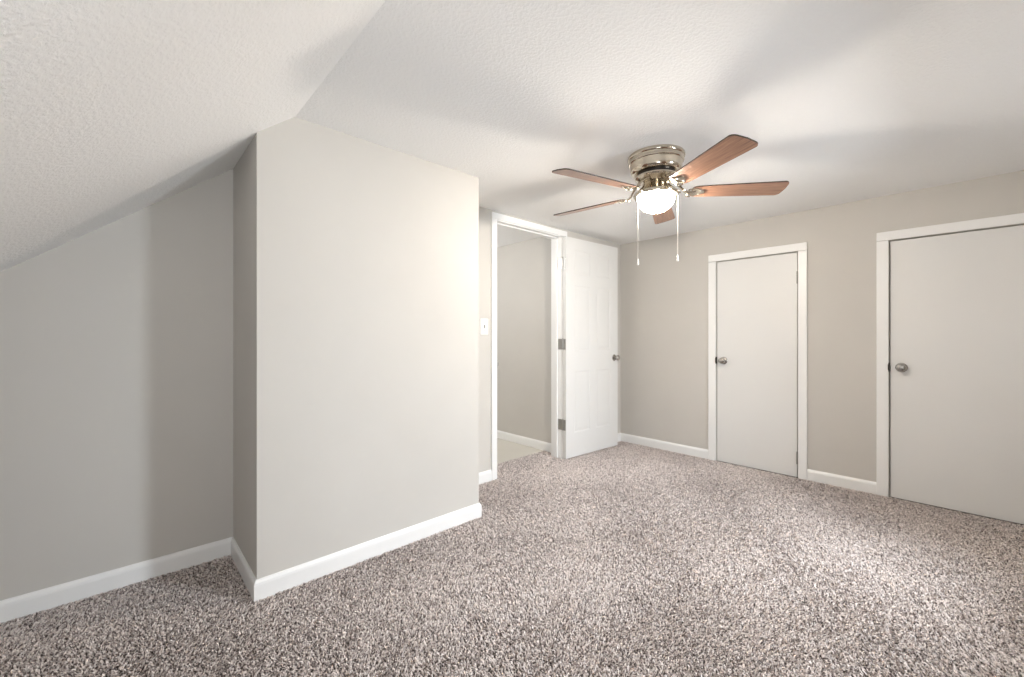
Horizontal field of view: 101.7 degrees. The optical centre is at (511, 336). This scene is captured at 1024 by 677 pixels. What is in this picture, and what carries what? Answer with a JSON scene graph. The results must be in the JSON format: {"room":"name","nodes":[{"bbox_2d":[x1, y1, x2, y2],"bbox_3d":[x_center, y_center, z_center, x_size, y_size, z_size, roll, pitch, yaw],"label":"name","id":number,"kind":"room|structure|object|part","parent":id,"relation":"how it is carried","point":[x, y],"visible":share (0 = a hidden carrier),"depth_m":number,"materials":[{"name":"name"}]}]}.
{"room":"empty attic bedroom","nodes":[
{"label":"empty attic bedroom","id":0,"kind":"room"},
{"bbox_2d":[0,169,232,600],"bbox_3d":[-2.057,0.080,1.630,1.812,2.071,0.100,0,0,-43],"label":"wall","id":1,"kind":"structure","parent":0,"point":[116,338],"depth_m":1.85,"materials":[{"name":"beige paint"}]},
{"bbox_2d":[0,470,491,623],"bbox_3d":[-1.232,1.072,1.968,3.280,0.088,0.531,0,0,-43],"label":"baseboard","id":2,"kind":"structure","parent":1,"relation":"attached to","point":[19,606],"depth_m":1.91,"materials":[{"name":"white paint"}]},
{"bbox_2d":[0,0,384,271],"bbox_3d":[-0.928,-0.282,0.454,1.860,1.583,3.370,0,0,-43],"label":"ceiling","id":3,"kind":"structure","parent":0,"point":[111,110],"depth_m":1.03,"materials":[{"name":"white paint"}]},
{"bbox_2d":[0,438,1023,676],"bbox_3d":[-0.168,1.153,2.154,5.291,0.086,4.820,0,0,-43],"label":"floor","id":4,"kind":"structure","parent":0,"point":[416,559],"depth_m":1.63,"materials":[{"name":"grey carpet"}]},
{"bbox_2d":[0,441,1023,676],"bbox_3d":[0.453,1.111,1.892,4.536,0.009,3.376,0,0,-43],"label":"carpet","id":5,"kind":"structure","parent":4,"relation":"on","point":[669,459],"depth_m":1.78,"materials":[{"name":"grey carpet"}]},
{"bbox_2d":[233,117,478,578],"bbox_3d":[-0.820,0.061,2.361,1.195,2.110,0.518,0,0,-43],"label":"wall box","id":6,"kind":"object","parent":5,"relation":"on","point":[356,260],"visible":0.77,"depth_m":2.04,"materials":[{"name":"beige paint"}]},
{"bbox_2d":[497,237,550,442],"bbox_3d":[-0.007,0.066,4.499,0.100,2.100,1.407,0,0,-43],"label":"wall","id":7,"kind":"structure","parent":0,"point":[524,267],"depth_m":4.29,"materials":[{"name":"beige paint"}]},
{"bbox_2d":[497,430,550,451],"bbox_3d":[-0.048,1.072,4.461,0.013,0.088,1.407,0,0,-43],"label":"baseboard","id":8,"kind":"structure","parent":7,"relation":"attached to","point":[541,445],"depth_m":4.26,"materials":[{"name":"white paint"}]},
{"bbox_2d":[479,207,619,472],"bbox_3d":[0.248,0.066,3.693,2.584,2.100,0.120,0,0,-43],"label":"wall","id":9,"kind":"structure","parent":0,"point":[484,214],"depth_m":3.20,"materials":[{"name":"beige paint"}]},
{"bbox_2d":[480,319,487,334],"bbox_3d":[-0.207,-0.077,3.174,0.076,0.122,0.019,0,0,-43],"label":"light switch","id":10,"kind":"object","parent":9,"relation":"attached to","point":[483,322],"visible":1,"depth_m":3.17,"materials":[{"name":"white plastic"}]},
{"bbox_2d":[491,212,566,479],"bbox_3d":[0.131,0.075,3.575,0.906,2.082,0.142,0,0,-43],"label":"door frame","id":11,"kind":"structure","parent":9,"relation":"attached to","point":[556,236],"depth_m":3.80,"materials":[{"name":"white paint"}]},
{"bbox_2d":[558,236,619,458],"bbox_3d":[0.770,0.098,4.013,0.785,2.008,0.164,0,0,-40],"label":"door","id":12,"kind":"structure","parent":9,"relation":"in","point":[589,342],"depth_m":3.96,"materials":[{"name":"white paint"}]},
{"bbox_3d":[0.657,-0.687,3.901,0.223,0.225,0.006,0,0,-40],"label":"panel","id":13,"kind":"part","parent":12,"relation":"part of","materials":[{"name":"white paint"}]},
{"bbox_3d":[0.657,-0.172,3.901,0.223,0.605,0.006,0,0,-40],"label":"panel","id":14,"kind":"part","parent":12,"relation":"part of","materials":[{"name":"white paint"}]},
{"bbox_3d":[0.657,0.598,3.901,0.223,0.565,0.006,0,0,-40],"label":"panel","id":15,"kind":"part","parent":12,"relation":"part of","materials":[{"name":"white paint"}]},
{"bbox_3d":[0.895,-0.687,4.098,0.223,0.225,0.006,0,0,-40],"label":"panel","id":16,"kind":"part","parent":12,"relation":"part of","materials":[{"name":"white paint"}]},
{"bbox_3d":[0.895,-0.172,4.098,0.223,0.605,0.006,0,0,-40],"label":"panel","id":17,"kind":"part","parent":12,"relation":"part of","materials":[{"name":"white paint"}]},
{"bbox_3d":[0.895,0.598,4.098,0.223,0.565,0.006,0,0,-40],"label":"panel","id":18,"kind":"part","parent":12,"relation":"part of","materials":[{"name":"white paint"}]},
{"bbox_2d":[295,0,1023,246],"bbox_3d":[0.513,-1.024,2.788,3.431,0.080,4.820,0,0,-43],"label":"ceiling","id":19,"kind":"structure","parent":0,"point":[842,101],"depth_m":1.71,"materials":[{"name":"white paint"}]},
{"bbox_2d":[552,134,788,264],"bbox_3d":[0.751,-0.685,2.293,1.276,0.597,1.248,0,0,-43],"label":"ceiling fan","id":20,"kind":"object","parent":19,"relation":"hanging from","point":[654,168],"visible":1,"depth_m":2.17,"materials":[{"name":"brown wood"}]},
{"bbox_3d":[0.472,-0.790,2.561,0.478,0.006,0.133,1,13,42],"label":"fan blade","id":21,"kind":"part","parent":20,"relation":"part of","materials":[{"name":"brown wood"}]},
{"bbox_3d":[0.418,-0.782,2.065,0.478,0.006,0.133,-1,13,-30],"label":"fan blade","id":22,"kind":"part","parent":20,"relation":"part of","materials":[{"name":"brown wood"}]},
{"bbox_3d":[0.657,-0.816,2.384,0.168,0.082,0.083,1,13,42],"label":"blade arm","id":23,"kind":"part","parent":20,"relation":"part of","materials":[{"name":"silver metal"}]},
{"bbox_3d":[0.642,-0.813,2.186,0.168,0.082,0.083,-1,13,-30],"label":"blade arm","id":24,"kind":"part","parent":20,"relation":"part of","materials":[{"name":"silver metal"}]},
{"bbox_3d":[0.786,-0.747,2.275,0.057,0.103,0.057,0,0,-43],"label":"bulb","id":25,"kind":"part","parent":20,"relation":"part of","materials":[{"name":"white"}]},
{"bbox_3d":[0.961,-0.793,2.662,0.133,0.006,0.478,-13,-4,24],"label":"fan blade","id":26,"kind":"part","parent":20,"relation":"part of","materials":[{"name":"brown wood"}]},
{"bbox_3d":[0.826,-0.812,2.111,0.083,0.082,0.168,12,-1,-12],"label":"blade arm","id":27,"kind":"part","parent":20,"relation":"part of","materials":[{"name":"silver metal"}]},
{"bbox_3d":[0.898,-0.604,2.258,0.004,0.332,0.003,0,0,-43],"label":"pull chain","id":28,"kind":"part","parent":20,"relation":"part of","materials":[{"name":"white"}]},
{"bbox_3d":[0.955,-0.815,2.262,0.168,0.082,0.083,0,-11,6],"label":"blade arm","id":29,"kind":"part","parent":20,"relation":"part of","materials":[{"name":"silver metal"}]},
{"bbox_3d":[0.872,-0.779,1.860,0.133,0.006,0.478,12,-2,-12],"label":"fan blade","id":30,"kind":"part","parent":20,"relation":"part of","materials":[{"name":"brown wood"}]},
{"bbox_3d":[1.207,-0.786,2.229,0.478,0.006,0.133,0,-11,6],"label":"fan blade","id":31,"kind":"part","parent":20,"relation":"part of","materials":[{"name":"brown wood"}]},
{"bbox_2d":[620,170,1023,496],"bbox_3d":[2.252,0.066,3.364,0.100,2.100,3.093,0,0,-43],"label":"wall","id":32,"kind":"structure","parent":0,"point":[664,300],"depth_m":3.22,"materials":[{"name":"beige paint"}]},
{"bbox_2d":[618,433,707,458],"bbox_3d":[1.144,1.072,3.816,0.905,0.088,0.921,0,0,-43],"label":"baseboard","id":33,"kind":"structure","parent":32,"relation":"attached to","point":[673,447],"depth_m":4.08,"materials":[{"name":"white paint"}]},
{"bbox_2d":[717,252,797,476],"bbox_3d":[2.036,0.221,3.503,0.100,1.777,0.620,0,0,-43],"label":"door","id":34,"kind":"structure","parent":32,"relation":"in","point":[757,298],"depth_m":3.50,"materials":[{"name":"white paint"}]},
{"bbox_3d":[1.855,0.211,3.674,0.062,0.055,0.055,0,0,-43],"label":"knob","id":35,"kind":"part","parent":34,"relation":"part of","materials":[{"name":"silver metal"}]},
{"bbox_2d":[708,242,806,479],"bbox_3d":[2.061,0.190,3.529,0.082,1.851,0.745,0,0,-43],"label":"door frame","id":36,"kind":"structure","parent":32,"relation":"attached to","point":[801,248],"depth_m":3.27,"materials":[{"name":"white paint"}]},
{"bbox_2d":[807,469,875,493],"bbox_3d":[2.434,1.072,3.086,0.013,0.088,0.412,0,0,-43],"label":"baseboard","id":37,"kind":"structure","parent":32,"relation":"attached to","point":[841,481],"depth_m":3.08,"materials":[{"name":"white paint"}]},
{"bbox_2d":[876,213,1023,496],"bbox_3d":[2.901,0.193,2.628,0.082,1.846,0.903,0,0,-43],"label":"door frame","id":38,"kind":"structure","parent":32,"relation":"attached to","point":[882,244],"depth_m":2.90,"materials":[{"name":"white paint"}]},
{"bbox_2d":[890,225,1023,523],"bbox_3d":[2.875,0.224,2.603,0.100,1.771,0.770,0,0,-43],"label":"door","id":39,"kind":"structure","parent":32,"relation":"in","point":[957,363],"depth_m":2.64,"materials":[{"name":"white paint"}]},
{"bbox_3d":[2.643,0.211,2.829,0.062,0.055,0.055,0,0,-43],"label":"knob","id":40,"kind":"part","parent":39,"relation":"part of","materials":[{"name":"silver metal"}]}
]}

